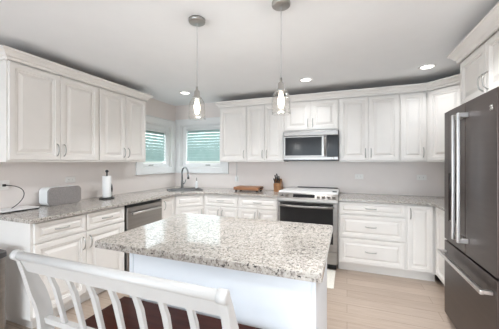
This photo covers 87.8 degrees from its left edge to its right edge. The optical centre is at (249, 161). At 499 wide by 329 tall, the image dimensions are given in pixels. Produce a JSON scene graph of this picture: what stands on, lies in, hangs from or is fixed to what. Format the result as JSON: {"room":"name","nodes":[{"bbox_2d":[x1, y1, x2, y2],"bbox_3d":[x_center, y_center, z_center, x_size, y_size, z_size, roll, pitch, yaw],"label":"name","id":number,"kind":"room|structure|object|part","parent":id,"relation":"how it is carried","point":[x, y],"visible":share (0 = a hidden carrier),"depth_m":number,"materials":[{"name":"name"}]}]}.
{"room":"kitchen","nodes":[
{"label":"kitchen","id":0,"kind":"room"},
{"bbox_2d":[0,98,174,208],"bbox_3d":[-3.229,0.163,0.290,0.160,2.445,10.270,0,0,21],"label":"wall","id":1,"kind":"structure","parent":0,"point":[31,177],"depth_m":3.19,"materials":[{"name":"paint"}]},
{"bbox_2d":[0,180,9,189],"bbox_3d":[-2.334,0.220,2.432,0.010,0.090,0.140,0,0,21],"label":"outlet","id":2,"kind":"object","parent":1,"relation":"attached to","point":[7,182],"visible":0.98,"depth_m":2.46,"materials":[{"name":"plastic"}]},
{"bbox_2d":[0,59,97,161],"bbox_3d":[-2.048,-0.464,2.674,0.370,0.927,0.874,0,0,21],"label":"upper cabinet","id":3,"kind":"object","parent":1,"relation":"attached to","point":[45,116],"visible":0.99,"depth_m":2.48,"materials":[{"name":"paint"}]},
{"bbox_3d":[-1.994,-0.444,2.425,0.020,0.847,0.423,0,0,21],"label":"door","id":4,"kind":"part","parent":3,"relation":"part of","materials":[{"name":"paint"}]},
{"bbox_2d":[0,45,152,101],"bbox_3d":[-1.903,-0.921,3.026,0.396,0.088,1.761,0,0,21],"label":"trim","id":5,"kind":"structure","parent":3,"relation":"attached to","point":[6,52],"depth_m":2.62,"materials":[{"name":"paint"}]},
{"bbox_3d":[-1.844,-0.444,2.825,0.020,0.847,0.424,0,0,21],"label":"door","id":6,"kind":"part","parent":3,"relation":"part of","materials":[{"name":"paint"}]},
{"bbox_2d":[66,176,74,182],"bbox_3d":[-2.102,0.207,3.049,0.010,0.072,0.115,0,0,21],"label":"outlet","id":7,"kind":"object","parent":1,"relation":"attached to","point":[71,179],"visible":1,"depth_m":3.04,"materials":[{"name":"plastic"}]},
{"bbox_2d":[98,87,145,161],"bbox_3d":[-1.760,-0.464,3.440,0.370,0.927,0.760,0,0,21],"label":"upper cabinet","id":8,"kind":"object","parent":1,"relation":"attached to","point":[121,117],"visible":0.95,"depth_m":3.33,"materials":[{"name":"paint"}]},
{"bbox_3d":[-1.694,-0.444,3.223,0.020,0.847,0.376,0,0,21],"label":"door","id":9,"kind":"part","parent":8,"relation":"part of","materials":[{"name":"paint"}]},
{"bbox_3d":[-1.564,-0.444,3.570,0.020,0.847,0.358,0,0,21],"label":"door","id":10,"kind":"part","parent":8,"relation":"part of","materials":[{"name":"paint"}]},
{"bbox_2d":[136,115,175,174],"bbox_3d":[-1.640,-0.280,4.462,0.180,0.964,0.964,0,0,21],"label":"window","id":11,"kind":"structure","parent":1,"relation":"in","point":[156,123],"depth_m":4.66,"materials":[{"name":"paint"}]},
{"bbox_2d":[143,128,164,163],"bbox_3d":[-1.647,-0.262,4.465,0.045,0.588,0.560,0,0,21],"label":"window blind","id":12,"kind":"object","parent":11,"relation":"attached to","point":[157,155],"visible":0.66,"depth_m":4.49,"materials":[{"name":"white plastic"}]},
{"bbox_3d":[-1.647,-0.542,4.465,0.045,0.028,0.560,0,0,21],"label":"head rail","id":13,"kind":"part","parent":12,"relation":"part of","materials":[{"name":"white plastic"}]},
{"bbox_3d":[-1.649,-0.280,4.466,0.080,0.716,0.716,0,0,21],"label":"sash","id":14,"kind":"part","parent":11,"relation":"part of","materials":[{"name":"paint"}]},
{"bbox_2d":[6,262,455,328],"bbox_3d":[-1.034,1.410,-0.621,4.910,0.050,10.430,0,0,21],"label":"floor","id":15,"kind":"structure","parent":0,"point":[357,300],"depth_m":2.52,"materials":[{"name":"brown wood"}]},
{"bbox_2d":[0,249,6,328],"bbox_3d":[-2.058,1.034,1.863,0.385,0.702,0.390,0,0,21],"label":"trash can","id":16,"kind":"object","parent":15,"relation":"on","point":[3,253],"visible":1,"depth_m":1.96,"materials":[{"name":"silver metal"}]},
{"bbox_3d":[-2.075,0.703,1.870,0.350,0.040,0.390,0,0,21],"label":"lid","id":17,"kind":"part","parent":16,"relation":"part of","materials":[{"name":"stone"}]},
{"bbox_2d":[0,206,123,328],"bbox_3d":[-1.879,0.937,2.627,0.720,0.896,0.934,0,0,21],"label":"base cabinet","id":18,"kind":"object","parent":15,"relation":"on","point":[72,238],"visible":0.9,"depth_m":2.28,"materials":[{"name":"paint"}]},
{"bbox_3d":[-1.666,0.582,2.304,0.020,0.162,0.440,0,0,21],"label":"drawer","id":19,"kind":"part","parent":18,"relation":"part of","materials":[{"name":"paint"}]},
{"bbox_3d":[-1.665,0.969,2.305,0.020,0.583,0.443,0,0,21],"label":"door","id":20,"kind":"part","parent":18,"relation":"part of","materials":[{"name":"paint"}]},
{"bbox_3d":[-1.505,0.582,2.733,0.020,0.162,0.453,0,0,21],"label":"drawer","id":21,"kind":"part","parent":18,"relation":"part of","materials":[{"name":"paint"}]},
{"bbox_3d":[-1.506,0.969,2.730,0.020,0.583,0.458,0,0,21],"label":"door","id":22,"kind":"part","parent":18,"relation":"part of","materials":[{"name":"paint"}]},
{"bbox_2d":[9,249,260,328],"bbox_3d":[-0.433,0.884,1.132,1.118,1.002,0.455,0,0,21],"label":"bench","id":23,"kind":"object","parent":15,"relation":"on","point":[125,312],"visible":1,"depth_m":1.03,"materials":[{"name":"paint"}]},
{"bbox_3d":[-0.990,0.884,1.189,0.036,1.002,0.170,0,0,21],"label":"post","id":24,"kind":"part","parent":23,"relation":"part of","materials":[{"name":"paint"}]},
{"bbox_3d":[-0.506,0.745,1.062,0.971,0.030,0.032,0,0,21],"label":"rail","id":25,"kind":"part","parent":23,"relation":"part of","materials":[{"name":"paint"}]},
{"bbox_3d":[-0.546,0.405,0.955,0.975,0.036,0.036,0,0,21],"label":"rail","id":26,"kind":"part","parent":23,"relation":"part of","materials":[{"name":"paint"}]},
{"bbox_3d":[-0.325,0.780,1.176,0.945,0.034,0.297,0,0,21],"label":"seat","id":27,"kind":"part","parent":23,"relation":"part of","materials":[{"name":"brown wood"}]},
{"bbox_3d":[-0.059,0.884,0.839,0.036,1.002,0.170,0,0,21],"label":"post","id":28,"kind":"part","parent":23,"relation":"part of","materials":[{"name":"paint"}]},
{"bbox_2d":[124,199,161,271],"bbox_3d":[-1.563,0.940,3.338,0.684,0.890,0.602,0,0,21],"label":"dishwasher","id":29,"kind":"object","parent":15,"relation":"on","point":[136,215],"visible":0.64,"depth_m":3.14,"materials":[{"name":"silver metal"}]},
{"bbox_3d":[-1.268,0.598,3.228,0.054,0.023,0.491,0,0,21],"label":"handle","id":30,"kind":"part","parent":29,"relation":"part of","materials":[{"name":"metal"}]},
{"bbox_2d":[160,196,174,219],"bbox_3d":[-1.445,0.937,3.780,0.720,0.896,0.289,0,0,21],"label":"base cabinet","id":31,"kind":"object","parent":15,"relation":"on","point":[168,203],"visible":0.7,"depth_m":3.67,"materials":[{"name":"paint"}]},
{"bbox_2d":[175,194,204,215],"bbox_3d":[-1.105,0.937,4.307,0.986,0.896,0.931,0,0,21],"label":"base cabinet","id":32,"kind":"object","parent":15,"relation":"on","point":[191,204],"visible":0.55,"depth_m":3.90,"materials":[{"name":"paint"}]},
{"bbox_2d":[0,186,277,223],"bbox_3d":[-0.889,0.472,3.223,2.153,0.030,2.808,0,0,21],"label":"countertop","id":33,"kind":"structure","parent":32,"relation":"on","point":[44,213],"depth_m":2.93,"materials":[{"name":"stone"}]},
{"bbox_2d":[0,205,38,213],"bbox_3d":[-2.214,0.448,2.451,0.208,0.019,0.300,0,0,21],"label":"laptop","id":34,"kind":"object","parent":33,"relation":"on","point":[26,207],"visible":1,"depth_m":2.44,"materials":[{"name":"white plastic"}]},
{"bbox_2d":[2,184,24,207],"bbox_3d":[-2.243,0.323,2.456,0.161,0.228,0.066,0,0,-25],"label":"charging cable","id":35,"kind":"object","parent":34,"relation":"on","point":[3,185],"visible":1,"depth_m":2.47,"materials":[{"name":"black plastic"}]},
{"bbox_2d":[39,185,80,205],"bbox_3d":[-2.065,0.362,2.843,0.153,0.188,0.348,0,0,21],"label":"speaker","id":36,"kind":"object","parent":33,"relation":"on","point":[55,195],"visible":1,"depth_m":2.75},
{"bbox_2d":[99,170,114,199],"bbox_3d":[-1.776,0.277,3.232,0.176,0.360,0.176,0,0,21],"label":"paper towel holder","id":37,"kind":"object","parent":33,"relation":"on","point":[106,171],"visible":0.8,"depth_m":3.22,"materials":[{"name":"black plastic"}]},
{"bbox_2d":[102,176,110,197],"bbox_3d":[-1.776,0.305,3.232,0.098,0.264,0.098,0,0,21],"label":"paper towel roll","id":38,"kind":"object","parent":37,"relation":"on","point":[106,180],"visible":0.98,"depth_m":3.19,"materials":[{"name":"white paper"}]},
{"bbox_2d":[167,188,202,191],"bbox_3d":[-1.067,0.466,4.268,0.542,0.038,0.402,0,0,-24],"label":"sink","id":39,"kind":"object","parent":33,"relation":"in","point":[172,189],"visible":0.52,"depth_m":4.38,"materials":[{"name":"metal"}]},
{"bbox_2d":[181,167,188,187],"bbox_3d":[-1.083,0.269,4.445,0.234,0.376,0.112,0,0,43],"label":"faucet","id":40,"kind":"object","parent":33,"relation":"on","point":[182,183],"visible":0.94,"depth_m":4.46,"materials":[{"name":"silver metal"}]},
{"bbox_3d":[-1.099,0.209,4.424,0.203,0.256,0.027,0,0,43],"label":"spout","id":41,"kind":"part","parent":40,"relation":"part of","materials":[{"name":"silver metal"}]},
{"bbox_2d":[233,185,263,191],"bbox_3d":[-0.014,0.422,4.097,0.471,0.070,0.260,0,0,21],"label":"cutting board","id":42,"kind":"object","parent":33,"relation":"on","point":[250,188],"visible":0.94,"depth_m":4.00,"materials":[{"name":"brown wood"}]},
{"bbox_2d":[273,178,282,191],"bbox_3d":[0.449,0.357,4.038,0.110,0.200,0.185,0,0,21],"label":"knife block","id":43,"kind":"object","parent":33,"relation":"on","point":[277,186],"visible":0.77,"depth_m":3.97,"materials":[{"name":"brown wood"}]},
{"bbox_3d":[-0.900,0.582,3.901,0.405,0.162,0.020,0,0,-24],"label":"drawer","id":44,"kind":"part","parent":32,"relation":"part of","materials":[{"name":"paint"}]},
{"bbox_3d":[-0.900,0.969,3.901,0.405,0.583,0.020,0,0,-24],"label":"door","id":45,"kind":"part","parent":32,"relation":"part of","materials":[{"name":"paint"}]},
{"bbox_2d":[205,194,238,217],"bbox_3d":[-0.330,0.937,4.157,0.568,0.896,0.666,0,0,21],"label":"base cabinet","id":46,"kind":"object","parent":15,"relation":"on","point":[216,205],"visible":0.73,"depth_m":3.87,"materials":[{"name":"paint"}]},
{"bbox_3d":[-0.559,0.969,3.939,0.271,0.583,0.020,0,0,21],"label":"door","id":47,"kind":"part","parent":46,"relation":"part of","materials":[{"name":"paint"}]},
{"bbox_3d":[-0.430,0.582,3.890,0.546,0.162,0.020,0,0,21],"label":"drawer","id":48,"kind":"part","parent":46,"relation":"part of","materials":[{"name":"paint"}]},
{"bbox_3d":[-0.302,0.969,3.842,0.271,0.583,0.020,0,0,21],"label":"door","id":49,"kind":"part","parent":46,"relation":"part of","materials":[{"name":"paint"}]},
{"bbox_2d":[129,253,326,328],"bbox_3d":[-0.074,0.948,1.645,1.046,0.874,0.732,0,0,21],"label":"kitchen island","id":50,"kind":"object","parent":15,"relation":"on","point":[262,301],"visible":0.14,"depth_m":1.23,"materials":[{"name":"paint"}]},
{"bbox_3d":[-0.670,0.948,1.502,0.030,0.874,0.040,0,0,21],"label":"corner post","id":51,"kind":"part","parent":50,"relation":"part of","materials":[{"name":"paint"}]},
{"bbox_2d":[95,213,332,282],"bbox_3d":[-0.155,0.490,1.743,1.320,0.038,0.910,0,0,21],"label":"island countertop","id":52,"kind":"structure","parent":50,"relation":"on","point":[291,250],"depth_m":1.50,"materials":[{"name":"stone"}]},
{"bbox_3d":[0.284,0.948,1.143,0.022,0.874,0.040,0,0,21],"label":"corner post","id":53,"kind":"part","parent":50,"relation":"part of","materials":[{"name":"paint"}]},
{"bbox_3d":[0.412,0.948,1.474,0.008,0.874,0.670,0,0,21],"label":"panel","id":54,"kind":"part","parent":50,"relation":"part of","materials":[{"name":"paint"}]},
{"bbox_2d":[239,196,277,220],"bbox_3d":[0.216,0.937,3.952,0.597,0.896,0.666,0,0,21],"label":"base cabinet","id":55,"kind":"object","parent":15,"relation":"on","point":[265,208],"visible":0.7,"depth_m":3.67,"materials":[{"name":"paint"}]},
{"bbox_3d":[-0.019,0.969,3.736,0.285,0.583,0.020,0,0,21],"label":"door","id":56,"kind":"part","parent":55,"relation":"part of","materials":[{"name":"paint"}]},
{"bbox_3d":[0.116,0.582,3.685,0.574,0.162,0.020,0,0,21],"label":"drawer","id":57,"kind":"part","parent":55,"relation":"part of","materials":[{"name":"paint"}]},
{"bbox_3d":[0.251,0.969,3.634,0.285,0.583,0.020,0,0,21],"label":"door","id":58,"kind":"part","parent":55,"relation":"part of","materials":[{"name":"paint"}]},
{"bbox_2d":[277,186,338,269],"bbox_3d":[0.847,0.883,3.663,0.776,1.004,0.737,0,0,21],"label":"range","id":59,"kind":"object","parent":15,"relation":"on","point":[314,205],"visible":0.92,"depth_m":3.37,"materials":[{"name":"silver metal"}]},
{"bbox_3d":[0.730,0.576,3.351,0.699,0.032,0.070,0,0,21],"label":"handle","id":60,"kind":"part","parent":59,"relation":"part of","materials":[{"name":"silver metal"}]},
{"bbox_3d":[0.749,0.833,3.403,0.764,0.610,0.042,0,0,21],"label":"oven door","id":61,"kind":"part","parent":59,"relation":"part of","materials":[{"name":"black glass"}]},
{"bbox_3d":[0.755,0.467,3.418,0.776,0.103,0.110,0,0,21],"label":"control panel","id":62,"kind":"part","parent":59,"relation":"part of","materials":[{"name":"silver metal"}]},
{"bbox_2d":[279,186,338,195],"bbox_3d":[0.872,0.424,3.729,0.776,0.087,0.595,0,0,21],"label":"cooktop","id":63,"kind":"object","parent":59,"relation":"in","point":[291,190],"depth_m":3.58,"materials":[{"name":"silver metal"}]},
{"bbox_3d":[0.750,1.222,3.404,0.764,0.153,0.040,0,0,21],"label":"drawer","id":64,"kind":"part","parent":59,"relation":"part of","materials":[{"name":"silver metal"}]},
{"bbox_2d":[327,269,335,288],"bbox_3d":[0.668,1.379,3.178,0.715,0.012,0.500,0,0,21],"label":"kitchen mat","id":65,"kind":"object","parent":15,"relation":"on","point":[330,273],"visible":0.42,"depth_m":3.06,"materials":[{"name":"fabric"}]},
{"bbox_2d":[338,201,405,277],"bbox_3d":[1.583,0.937,3.438,0.750,0.896,0.666,0,0,21],"label":"base cabinet","id":66,"kind":"object","parent":15,"relation":"on","point":[371,235],"visible":0.99,"depth_m":3.17,"materials":[{"name":"paint"}]},
{"bbox_3d":[1.483,1.107,3.171,0.727,0.306,0.020,0,0,21],"label":"drawer","id":67,"kind":"part","parent":66,"relation":"part of","materials":[{"name":"paint"}]},
{"bbox_3d":[1.483,0.801,3.171,0.727,0.277,0.020,0,0,21],"label":"drawer","id":68,"kind":"part","parent":66,"relation":"part of","materials":[{"name":"paint"}]},
{"bbox_3d":[1.483,0.576,3.171,0.727,0.149,0.020,0,0,21],"label":"drawer","id":69,"kind":"part","parent":66,"relation":"part of","materials":[{"name":"paint"}]},
{"bbox_2d":[405,204,435,281],"bbox_3d":[2.076,0.937,3.253,0.301,0.896,0.666,0,0,21],"label":"base cabinet","id":70,"kind":"object","parent":15,"relation":"on","point":[420,219],"visible":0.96,"depth_m":2.98,"materials":[{"name":"paint"}]},
{"bbox_2d":[436,207,446,286],"bbox_3d":[2.245,0.937,2.511,0.650,0.896,0.679,0,0,21],"label":"base cabinet","id":71,"kind":"object","parent":15,"relation":"on","point":[440,214],"visible":0.1,"depth_m":2.76,"materials":[{"name":"paint"}]},
{"bbox_2d":[338,193,444,210],"bbox_3d":[1.890,0.472,2.980,1.645,0.030,1.308,0,0,21],"label":"countertop","id":72,"kind":"structure","parent":71,"relation":"on","point":[437,201],"depth_m":3.23,"materials":[{"name":"stone"}]},
{"bbox_2d":[437,87,498,328],"bbox_3d":[1.875,0.475,1.789,0.768,1.820,0.864,0,0,21],"label":"refrigerator","id":73,"kind":"object","parent":15,"relation":"on","point":[471,256],"visible":1,"depth_m":1.77,"materials":[{"name":"metal"}]},
{"bbox_3d":[1.690,0.119,2.091,0.073,1.108,0.429,0,0,21],"label":"door","id":74,"kind":"part","parent":73,"relation":"part of","materials":[{"name":"metal"}]},
{"bbox_3d":[1.565,0.115,1.957,0.068,0.940,0.026,0,0,21],"label":"handle","id":75,"kind":"part","parent":73,"relation":"part of","materials":[{"name":"metal"}]},
{"bbox_3d":[1.531,0.115,1.867,0.068,0.940,0.026,0,0,21],"label":"handle","id":76,"kind":"part","parent":73,"relation":"part of","materials":[{"name":"metal"}]},
{"bbox_3d":[1.548,0.779,1.912,0.068,0.028,0.798,0,0,21],"label":"handle","id":77,"kind":"part","parent":73,"relation":"part of","materials":[{"name":"metal"}]},
{"bbox_3d":[1.614,1.006,1.887,0.073,0.638,0.864,0,0,21],"label":"freezer drawer","id":78,"kind":"part","parent":73,"relation":"part of","materials":[{"name":"metal"}]},
{"bbox_3d":[1.537,0.119,1.683,0.073,1.108,0.429,0,0,21],"label":"door","id":79,"kind":"part","parent":73,"relation":"part of","materials":[{"name":"metal"}]},
{"bbox_2d":[0,0,498,105],"bbox_3d":[-1.034,-1.110,-0.621,4.910,0.100,10.430,0,0,21],"label":"ceiling","id":80,"kind":"structure","parent":0,"point":[243,49],"depth_m":2.26,"materials":[{"name":"paint"}]},
{"bbox_2d":[179,91,190,94],"bbox_3d":[-0.986,-1.056,3.971,0.170,0.008,0.170,0,0,21],"label":"recessed light","id":81,"kind":"object","parent":80,"relation":"in","point":[181,92],"visible":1,"depth_m":3.94,"materials":[{"name":"paint"}]},
{"bbox_2d":[188,15,205,120],"bbox_3d":[-0.391,-0.689,1.931,0.125,0.741,0.125,0,0,21],"label":"pendant light","id":82,"kind":"object","parent":80,"relation":"hanging from","point":[194,20],"visible":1,"depth_m":1.91,"materials":[{"name":"silver metal"}]},
{"bbox_2d":[192,87,201,99],"bbox_3d":[-0.391,-0.514,1.931,0.072,0.092,0.072,0,0,21],"label":"socket","id":83,"kind":"object","parent":82,"relation":"attached to","point":[196,96],"depth_m":1.91,"materials":[{"name":"silver metal"}]},
{"bbox_3d":[-0.391,-0.412,1.931,0.044,0.112,0.043,0,0,21],"label":"bulb","id":84,"kind":"part","parent":82,"relation":"part of","materials":[{"name":"white glass"}]},
{"bbox_2d":[272,0,290,113],"bbox_3d":[0.210,-0.689,1.726,0.125,0.741,0.125,0,0,21],"label":"pendant light","id":85,"kind":"object","parent":80,"relation":"hanging from","point":[278,5],"visible":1,"depth_m":1.71,"materials":[{"name":"silver metal"}]},
{"bbox_2d":[276,78,285,92],"bbox_3d":[0.210,-0.514,1.726,0.072,0.092,0.072,0,0,21],"label":"socket","id":86,"kind":"object","parent":85,"relation":"attached to","point":[281,89],"depth_m":1.71,"materials":[{"name":"silver metal"}]},
{"bbox_3d":[0.210,-0.412,1.726,0.044,0.112,0.043,0,0,21],"label":"bulb","id":87,"kind":"part","parent":85,"relation":"part of","materials":[{"name":"white glass"}]},
{"bbox_2d":[299,78,312,81],"bbox_3d":[0.727,-1.056,3.338,0.170,0.008,0.170,0,0,21],"label":"recessed light","id":88,"kind":"object","parent":80,"relation":"in","point":[301,79],"visible":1,"depth_m":3.32,"materials":[{"name":"paint"}]},
{"bbox_2d":[418,64,435,69],"bbox_3d":[1.972,-1.056,2.881,0.170,0.008,0.170,0,0,21],"label":"recessed light","id":89,"kind":"object","parent":80,"relation":"in","point":[427,66],"visible":1,"depth_m":2.87,"materials":[{"name":"paint"}]},
{"bbox_2d":[175,103,444,196],"bbox_3d":[0.847,0.163,4.158,4.750,2.445,0.160,0,0,21],"label":"wall","id":90,"kind":"structure","parent":0,"point":[391,178],"depth_m":3.96,"materials":[{"name":"paint"}]},
{"bbox_2d":[175,117,228,173],"bbox_3d":[-0.854,-0.295,4.776,1.104,0.994,0.180,0,0,21],"label":"window","id":91,"kind":"structure","parent":90,"relation":"in","point":[182,125],"depth_m":4.79,"materials":[{"name":"paint"}]},
{"bbox_3d":[-0.851,-0.295,4.785,0.856,0.746,0.080,0,0,21],"label":"sash","id":92,"kind":"part","parent":91,"relation":"part of","materials":[{"name":"paint"}]},
{"bbox_2d":[187,128,219,163],"bbox_3d":[-0.852,-0.292,4.783,0.700,0.648,0.045,0,0,21],"label":"window blind","id":93,"kind":"object","parent":91,"relation":"attached to","point":[208,149],"visible":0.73,"depth_m":4.78,"materials":[{"name":"white plastic"}]},
{"bbox_3d":[-0.852,-0.602,4.783,0.700,0.028,0.045,0,0,21],"label":"head rail","id":94,"kind":"part","parent":93,"relation":"part of","materials":[{"name":"white plastic"}]},
{"bbox_3d":[-0.852,0.025,4.783,0.696,0.015,0.035,0,0,21],"label":"rail","id":95,"kind":"part","parent":93,"relation":"part of","materials":[{"name":"white plastic"}]},
{"bbox_2d":[220,106,246,161],"bbox_3d":[-0.221,-0.464,4.276,0.469,0.927,0.366,0,0,21],"label":"upper cabinet","id":96,"kind":"object","parent":90,"relation":"attached to","point":[233,120],"visible":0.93,"depth_m":4.14,"materials":[{"name":"paint"}]},
{"bbox_2d":[214,74,459,108],"bbox_3d":[0.972,-0.921,3.592,3.406,0.088,0.754,0,0,34],"label":"trim","id":97,"kind":"structure","parent":96,"relation":"attached to","point":[452,80],"depth_m":3.48,"materials":[{"name":"paint"}]},
{"bbox_2d":[247,103,288,161],"bbox_3d":[0.280,-0.464,4.088,0.599,0.927,0.366,0,0,21],"label":"upper cabinet","id":98,"kind":"object","parent":90,"relation":"attached to","point":[265,129],"visible":0.95,"depth_m":3.95,"materials":[{"name":"paint"}]},
{"bbox_3d":[0.097,-0.444,4.013,0.286,0.847,0.020,0,0,21],"label":"door","id":99,"kind":"part","parent":98,"relation":"part of","materials":[{"name":"paint"}]},
{"bbox_3d":[0.368,-0.444,3.910,0.286,0.847,0.020,0,0,21],"label":"door","id":100,"kind":"part","parent":98,"relation":"part of","materials":[{"name":"paint"}]},
{"bbox_2d":[284,98,338,131],"bbox_3d":[0.922,-0.685,3.847,0.770,0.484,0.366,0,0,21],"label":"upper cabinet","id":101,"kind":"object","parent":90,"relation":"attached to","point":[315,115],"visible":0.97,"depth_m":3.70,"materials":[{"name":"paint"}]},
{"bbox_3d":[0.699,-0.663,3.786,0.372,0.407,0.020,0,0,21],"label":"door","id":102,"kind":"part","parent":101,"relation":"part of","materials":[{"name":"paint"}]},
{"bbox_2d":[283,130,338,160],"bbox_3d":[0.907,-0.229,3.808,0.765,0.423,0.445,0,0,21],"label":"microwave","id":103,"kind":"object","parent":101,"relation":"attached to","point":[322,145],"visible":0.98,"depth_m":3.64,"materials":[{"name":"metal"}]},
{"bbox_3d":[0.767,-0.222,3.702,0.573,0.294,0.030,0,0,21],"label":"door","id":104,"kind":"part","parent":103,"relation":"part of","materials":[{"name":"black glass"}]},
{"bbox_3d":[1.039,-0.222,3.554,0.025,0.271,0.062,0,0,21],"label":"handle","id":105,"kind":"part","parent":103,"relation":"part of","materials":[{"name":"silver metal"}]},
{"bbox_3d":[1.141,-0.222,3.561,0.146,0.294,0.030,0,0,21],"label":"control panel","id":106,"kind":"part","parent":103,"relation":"part of","materials":[{"name":"black glass"}]},
{"bbox_3d":[1.050,-0.663,3.654,0.372,0.407,0.020,0,0,21],"label":"door","id":107,"kind":"part","parent":101,"relation":"part of","materials":[{"name":"paint"}]},
{"bbox_2d":[355,174,362,178],"bbox_3d":[1.599,0.213,3.784,0.115,0.072,0.010,0,0,21],"label":"outlet","id":108,"kind":"object","parent":90,"relation":"attached to","point":[357,176],"visible":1,"depth_m":3.78,"materials":[{"name":"plastic"}]},
{"bbox_2d":[339,94,398,161],"bbox_3d":[1.628,-0.464,3.582,0.736,0.927,0.366,0,0,21],"label":"upper cabinet","id":109,"kind":"object","parent":90,"relation":"attached to","point":[368,125],"visible":0.99,"depth_m":3.44,"materials":[{"name":"paint"}]},
{"bbox_3d":[1.412,-0.444,3.518,0.354,0.847,0.020,0,0,21],"label":"door","id":110,"kind":"part","parent":109,"relation":"part of","materials":[{"name":"paint"}]},
{"bbox_3d":[1.748,-0.444,3.392,0.354,0.847,0.020,0,0,21],"label":"door","id":111,"kind":"part","parent":109,"relation":"part of","materials":[{"name":"paint"}]},
{"bbox_2d":[399,91,426,161],"bbox_3d":[2.112,-0.464,3.400,0.297,0.927,0.366,0,0,21],"label":"upper cabinet","id":112,"kind":"object","parent":90,"relation":"attached to","point":[413,105],"visible":0.94,"depth_m":3.27,"materials":[{"name":"paint"}]},
{"bbox_2d":[417,175,426,179],"bbox_3d":[2.329,0.209,3.510,0.115,0.072,0.010,0,0,21],"label":"outlet","id":113,"kind":"object","parent":90,"relation":"attached to","point":[419,177],"visible":1,"depth_m":3.51,"materials":[{"name":"plastic"}]},
{"bbox_2d":[427,83,459,161],"bbox_3d":[2.496,-0.458,3.124,0.612,0.915,0.611,0,0,21],"label":"upper cabinet","id":114,"kind":"object","parent":90,"relation":"attached to","point":[440,101],"visible":0.2,"depth_m":3.10,"materials":[{"name":"paint"}]},
{"bbox_3d":[1.189,0.163,-1.456,0.160,2.445,10.110,0,0,21],"label":"wall","id":115,"kind":"structure","parent":0,"visible":0},
{"bbox_2d":[460,29,498,104],"bbox_3d":[1.955,-0.694,1.746,0.656,0.467,0.914,0,0,21],"label":"upper cabinet","id":116,"kind":"object","parent":115,"relation":"attached to","point":[479,71],"visible":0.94,"depth_m":1.92,"materials":[{"name":"paint"}]},
{"bbox_2d":[447,2,498,63],"bbox_3d":[1.939,-0.915,1.752,0.690,0.097,1.058,0,0,21],"label":"trim","id":117,"kind":"structure","parent":116,"relation":"attached to","point":[489,24],"depth_m":1.88,"materials":[{"name":"paint"}]},
{"bbox_3d":[1.771,-0.666,2.054,0.020,0.383,0.444,0,0,21],"label":"door","id":118,"kind":"part","parent":116,"relation":"part of","materials":[{"name":"paint"}]},
{"bbox_3d":[1.678,-0.575,1.887,0.038,0.131,0.011,0,0,21],"label":"handle","id":119,"kind":"part","parent":116,"relation":"part of","materials":[{"name":"silver metal"}]},
{"bbox_3d":[1.654,-0.575,1.823,0.038,0.131,0.011,0,0,21],"label":"handle","id":120,"kind":"part","parent":116,"relation":"part of","materials":[{"name":"silver metal"}]},
{"bbox_3d":[1.614,-0.666,1.636,0.020,0.383,0.444,0,0,21],"label":"door","id":121,"kind":"part","parent":116,"relation":"part of","materials":[{"name":"paint"}]}
]}

